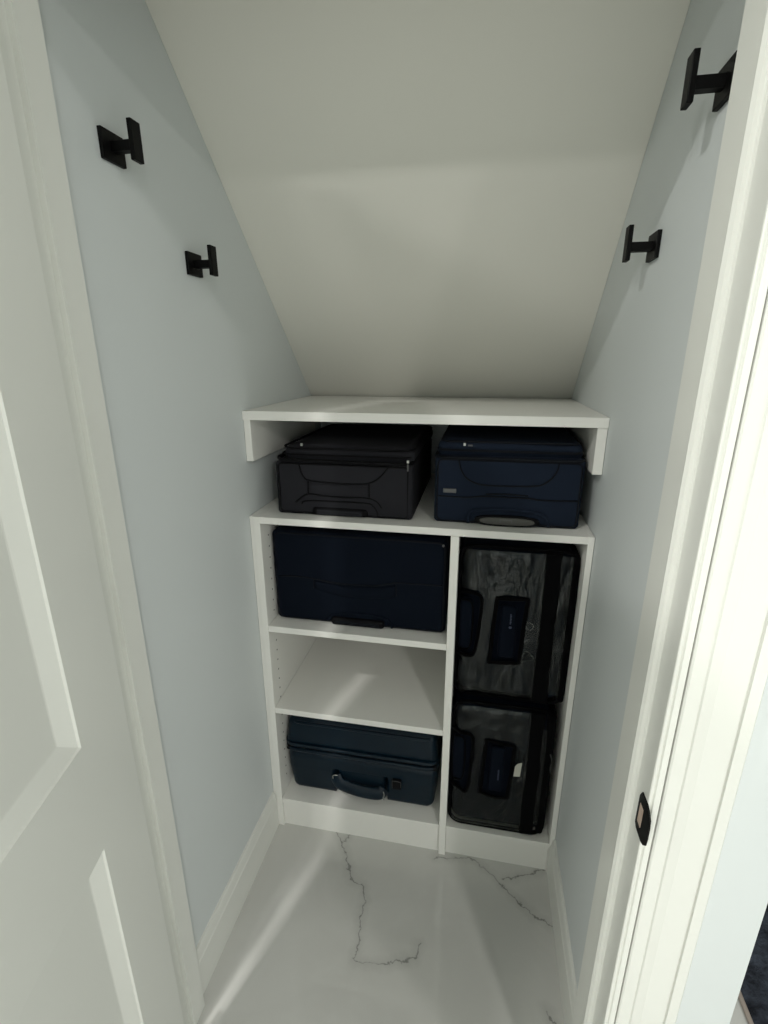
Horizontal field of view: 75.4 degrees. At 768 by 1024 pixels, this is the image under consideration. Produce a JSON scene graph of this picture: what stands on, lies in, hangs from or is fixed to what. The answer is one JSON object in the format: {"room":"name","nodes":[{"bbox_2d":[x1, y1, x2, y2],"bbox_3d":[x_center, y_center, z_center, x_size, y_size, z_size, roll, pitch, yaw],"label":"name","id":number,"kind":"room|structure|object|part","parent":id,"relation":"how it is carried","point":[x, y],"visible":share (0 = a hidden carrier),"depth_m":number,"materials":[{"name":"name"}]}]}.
{"room":"storage closet","nodes":[
{"label":"storage closet","id":0,"kind":"room"},
{"bbox_2d":[0,48,183,1023],"bbox_3d":[-0.387,0.376,0.358,0.055,1.882,0.794,-1,17,-3],"label":"door","id":1,"kind":"structure","parent":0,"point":[84,937],"depth_m":0.57,"materials":[{"name":"white paint"}]},
{"bbox_2d":[38,0,320,947],"bbox_3d":[-0.371,-0.160,1.366,0.100,2.320,1.175,3,18,11],"label":"wall","id":2,"kind":"structure","parent":0,"point":[181,356],"depth_m":0.97,"materials":[{"name":"paint"}]},
{"bbox_2d":[0,0,204,1023],"bbox_3d":[-0.434,0.227,0.811,0.028,1.912,0.116,3,18,11],"label":"trim","id":3,"kind":"structure","parent":2,"relation":"attached to","point":[22,41],"depth_m":0.72,"materials":[{"name":"white paint"}]},
{"bbox_2d":[96,117,143,168],"bbox_3d":[-0.391,-0.554,0.746,0.048,0.053,0.049,3,18,11],"label":"coat hook","id":4,"kind":"object","parent":2,"relation":"attached to","point":[113,148],"visible":1,"depth_m":0.74,"materials":[{"name":"black metal"}]},
{"bbox_3d":[-0.411,-0.550,0.751,0.007,0.041,0.049,3,18,11],"label":"wall plate","id":5,"kind":"part","parent":4,"relation":"part of","materials":[{"name":"black metal"}]},
{"bbox_3d":[-0.391,-0.549,0.747,0.035,0.014,0.015,3,18,11],"label":"stem","id":6,"kind":"part","parent":4,"relation":"part of","materials":[{"name":"black metal"}]},
{"bbox_3d":[-0.371,-0.553,0.742,0.008,0.053,0.022,3,18,11],"label":"plate","id":7,"kind":"part","parent":4,"relation":"part of","materials":[{"name":"black metal"}]},
{"bbox_2d":[185,245,217,277],"bbox_3d":[-0.352,-0.489,0.970,0.048,0.053,0.049,3,18,11],"label":"coat hook","id":8,"kind":"object","parent":2,"relation":"attached to","point":[195,265],"visible":1,"depth_m":0.96,"materials":[{"name":"black metal"}]},
{"bbox_3d":[-0.372,-0.485,0.975,0.007,0.041,0.049,3,18,11],"label":"wall plate","id":9,"kind":"part","parent":8,"relation":"part of","materials":[{"name":"black metal"}]},
{"bbox_3d":[-0.353,-0.484,0.971,0.035,0.014,0.015,3,18,11],"label":"stem","id":10,"kind":"part","parent":8,"relation":"part of","materials":[{"name":"black metal"}]},
{"bbox_3d":[-0.333,-0.488,0.966,0.008,0.053,0.022,3,18,11],"label":"plate","id":11,"kind":"part","parent":8,"relation":"part of","materials":[{"name":"black metal"}]},
{"bbox_2d":[196,792,278,994],"bbox_3d":[-0.383,0.995,1.345,0.013,0.128,0.454,3,18,11],"label":"baseboard","id":12,"kind":"structure","parent":2,"relation":"attached to","point":[209,949],"depth_m":1.30,"materials":[{"name":"white paint"}]},
{"bbox_2d":[242,396,609,474],"bbox_3d":[0.117,-0.239,1.392,0.838,0.124,0.524,3,18,11],"label":"wall shelf","id":13,"kind":"object","parent":2,"relation":"attached to","point":[268,428],"visible":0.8,"depth_m":1.21,"materials":[{"name":"white wood"}]},
{"bbox_2d":[321,422,448,472],"bbox_3d":[0.145,0.145,1.929,0.940,1.400,0.100,3,18,11],"label":"wall","id":14,"kind":"structure","parent":0,"point":[438,430],"depth_m":1.75,"materials":[{"name":"paint"}]},
{"bbox_2d":[145,0,690,398],"bbox_3d":[0.088,-0.678,1.109,0.839,1.249,1.175,3,18,11],"label":"ceiling","id":15,"kind":"structure","parent":0,"point":[427,198],"depth_m":0.97,"materials":[{"name":"white paint"}]},
{"bbox_2d":[197,823,747,1023],"bbox_3d":[0.149,1.344,0.520,4.600,0.050,6.800,3,18,11],"label":"floor","id":16,"kind":"structure","parent":0,"point":[331,927],"depth_m":1.25,"materials":[{"name":"tile"}]},
{"bbox_2d":[249,473,594,871],"bbox_3d":[0.121,0.439,1.619,0.837,1.024,0.583,3,18,11],"label":"shelving unit","id":17,"kind":"object","parent":16,"relation":"on","point":[395,678],"visible":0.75,"depth_m":1.44,"materials":[{"name":"white wood"}]},
{"bbox_3d":[-0.270,0.416,1.694,0.018,1.024,0.580,3,18,11],"label":"panel","id":18,"kind":"part","parent":17,"relation":"part of","materials":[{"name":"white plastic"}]},
{"bbox_2d":[276,424,432,519],"bbox_3d":[-0.068,-0.142,1.453,0.376,0.185,0.468,3,18,11],"label":"suitcase","id":19,"kind":"object","parent":17,"relation":"on","point":[352,470],"visible":1,"depth_m":1.25,"materials":[{"name":"black fabric"}]},
{"bbox_3d":[-0.114,-0.056,1.250,0.147,0.024,0.005,3,18,11],"label":"raised panel","id":20,"kind":"part","parent":19,"relation":"part of","materials":[{"name":"black fabric"}]},
{"bbox_3d":[-0.049,-0.205,1.435,0.341,0.048,0.439,3,18,11],"label":"lid","id":21,"kind":"part","parent":19,"relation":"part of","materials":[{"name":"black fabric"}]},
{"bbox_3d":[-0.024,0.250,1.587,0.485,0.018,0.572,3,18,11],"label":"shelf","id":22,"kind":"part","parent":17,"relation":"part of","materials":[{"name":"white plastic"}]},
{"bbox_3d":[-0.023,0.506,1.667,0.485,0.018,0.572,3,18,11],"label":"shelf","id":23,"kind":"part","parent":17,"relation":"part of","materials":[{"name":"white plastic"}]},
{"bbox_2d":[272,525,450,631],"bbox_3d":[-0.023,0.113,1.553,0.474,0.265,0.522,3,18,11],"label":"suitcase","id":24,"kind":"object","parent":17,"relation":"on","point":[360,578],"visible":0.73,"depth_m":1.31,"materials":[{"name":"blue fabric"}]},
{"bbox_3d":[-0.022,0.826,1.767,0.485,0.018,0.572,3,18,11],"label":"shelf","id":25,"kind":"part","parent":17,"relation":"part of","materials":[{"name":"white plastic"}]},
{"bbox_2d":[286,715,442,805],"bbox_3d":[-0.026,0.692,1.723,0.476,0.264,0.534,3,18,11],"label":"suitcase","id":26,"kind":"object","parent":17,"relation":"on","point":[363,761],"visible":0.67,"depth_m":1.49,"materials":[{"name":"blue plastic"}]},
{"bbox_3d":[-0.076,0.833,1.511,0.183,0.066,0.030,3,18,11],"label":"handle","id":27,"kind":"part","parent":26,"relation":"part of","materials":[{"name":"blue plastic"}]},
{"bbox_3d":[-0.066,0.811,1.538,0.144,0.070,0.044,3,18,11],"label":"handle mount","id":28,"kind":"part","parent":26,"relation":"part of","materials":[{"name":"blue plastic"}]},
{"bbox_3d":[0.128,-0.041,1.469,0.795,0.018,0.580,3,18,11],"label":"panel","id":29,"kind":"part","parent":17,"relation":"part of","materials":[{"name":"white plastic"}]},
{"bbox_3d":[0.377,0.848,1.692,0.288,0.018,0.572,3,18,11],"label":"shelf","id":30,"kind":"part","parent":17,"relation":"part of","materials":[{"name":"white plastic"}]},
{"bbox_2d":[448,681,556,834],"bbox_3d":[0.367,0.641,1.608,0.274,0.429,0.529,3,18,11],"label":"suitcase","id":31,"kind":"object","parent":17,"relation":"on","point":[501,750],"visible":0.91,"depth_m":1.36,"materials":[{"name":"black fabric"}]},
{"bbox_3d":[0.209,0.676,1.386,0.033,0.146,0.025,3,18,11],"label":"handle","id":32,"kind":"part","parent":31,"relation":"part of","materials":[{"name":"plastic"}]},
{"bbox_3d":[0.310,0.707,1.372,0.041,0.150,0.019,3,18,11],"label":"carry handle","id":33,"kind":"part","parent":31,"relation":"part of","materials":[{"name":"blue plastic"}]},
{"bbox_2d":[453,537,580,703],"bbox_3d":[0.375,0.224,1.488,0.292,0.438,0.508,3,18,11],"label":"suitcase","id":34,"kind":"object","parent":31,"relation":"on","point":[517,599],"visible":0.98,"depth_m":1.25,"materials":[{"name":"black fabric"}]},
{"bbox_3d":[0.212,0.285,1.286,0.035,0.141,0.028,3,18,11],"label":"handle","id":35,"kind":"part","parent":34,"relation":"part of","materials":[{"name":"black fabric"}]},
{"bbox_3d":[0.315,0.304,1.269,0.045,0.149,0.023,3,18,11],"label":"carry handle","id":36,"kind":"part","parent":34,"relation":"part of","materials":[{"name":"black fabric"}]},
{"bbox_2d":[434,425,586,528],"bbox_3d":[0.332,-0.130,1.376,0.346,0.205,0.466,3,18,11],"label":"suitcase","id":37,"kind":"object","parent":17,"relation":"on","point":[503,476],"visible":0.91,"depth_m":1.17,"materials":[{"name":"blue fabric"}]},
{"bbox_3d":[0.335,-0.207,1.361,0.337,0.047,0.441,3,18,11],"label":"lid","id":38,"kind":"part","parent":37,"relation":"part of","materials":[{"name":"black fabric"}]},
{"bbox_3d":[0.525,0.461,1.544,0.014,1.024,0.580,3,18,11],"label":"panel","id":39,"kind":"part","parent":17,"relation":"part of","materials":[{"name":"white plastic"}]},
{"bbox_2d":[738,904,767,1023],"bbox_3d":[1.541,0.993,1.512,1.274,0.024,2.826,3,18,11],"label":"rug","id":40,"kind":"object","parent":16,"relation":"on","point":[753,994],"visible":0.02,"depth_m":1.16,"materials":[{"name":"blue carpet"}]},
{"bbox_2d":[555,0,745,988],"bbox_3d":[0.719,-0.448,1.895,0.133,2.550,2.755,3,18,11],"label":"wall","id":41,"kind":"structure","parent":0,"point":[630,373],"depth_m":0.89,"materials":[{"name":"paint"}]},
{"bbox_2d":[547,840,576,1023],"bbox_3d":[0.429,1.040,1.192,0.013,0.128,0.454,3,18,11],"label":"baseboard","id":42,"kind":"structure","parent":41,"relation":"attached to","point":[566,972],"depth_m":1.19,"materials":[{"name":"white paint"}]},
{"bbox_2d":[622,224,662,262],"bbox_3d":[0.425,-0.444,0.823,0.048,0.053,0.049,3,18,11],"label":"coat hook","id":43,"kind":"object","parent":41,"relation":"attached to","point":[652,246],"visible":1,"depth_m":0.82,"materials":[{"name":"black metal"}]},
{"bbox_3d":[0.406,-0.445,0.826,0.008,0.053,0.022,3,18,11],"label":"plate","id":44,"kind":"part","parent":43,"relation":"part of","materials":[{"name":"black metal"}]},
{"bbox_3d":[0.425,-0.439,0.824,0.035,0.014,0.015,3,18,11],"label":"stem","id":45,"kind":"part","parent":43,"relation":"part of","materials":[{"name":"black metal"}]},
{"bbox_3d":[0.445,-0.438,0.821,0.007,0.041,0.049,3,18,11],"label":"wall plate","id":46,"kind":"part","parent":43,"relation":"part of","materials":[{"name":"black metal"}]},
{"bbox_2d":[572,0,767,1023],"bbox_3d":[0.346,0.275,0.651,0.028,1.912,0.144,3,18,11],"label":"trim","id":47,"kind":"structure","parent":41,"relation":"attached to","point":[732,286],"depth_m":0.55,"materials":[{"name":"white paint"}]},
{"bbox_3d":[0.332,0.394,0.636,0.002,0.059,0.042,3,18,11],"label":"strike plate","id":48,"kind":"part","parent":47,"relation":"part of","materials":[{"name":"black metal"}]},
{"bbox_2d":[680,48,736,111],"bbox_3d":[0.385,-0.515,0.590,0.048,0.053,0.049,3,18,11],"label":"coat hook","id":49,"kind":"object","parent":41,"relation":"attached to","point":[719,83],"visible":0.86,"depth_m":0.59,"materials":[{"name":"black metal"}]},
{"bbox_3d":[0.366,-0.516,0.594,0.008,0.053,0.022,3,18,11],"label":"plate","id":50,"kind":"part","parent":49,"relation":"part of","materials":[{"name":"black metal"}]},
{"bbox_3d":[0.386,-0.509,0.592,0.035,0.014,0.015,3,18,11],"label":"stem","id":51,"kind":"part","parent":49,"relation":"part of","materials":[{"name":"black metal"}]},
{"bbox_3d":[0.405,-0.508,0.588,0.007,0.041,0.049,3,18,11],"label":"wall plate","id":52,"kind":"part","parent":49,"relation":"part of","materials":[{"name":"black metal"}]},
{"bbox_2d":[676,678,767,1023],"bbox_3d":[-0.754,-0.071,0.783,2.573,2.500,0.116,3,18,11],"label":"wall","id":53,"kind":"structure","parent":0,"point":[737,903],"depth_m":0.66,"materials":[{"name":"paint"}]},
{"bbox_2d":[614,289,767,1023],"bbox_3d":[0.383,0.288,0.590,0.074,1.924,0.018,3,18,11],"label":"trim","id":54,"kind":"structure","parent":53,"relation":"attached to","point":[727,673],"depth_m":0.57,"materials":[{"name":"white paint"}]}
]}

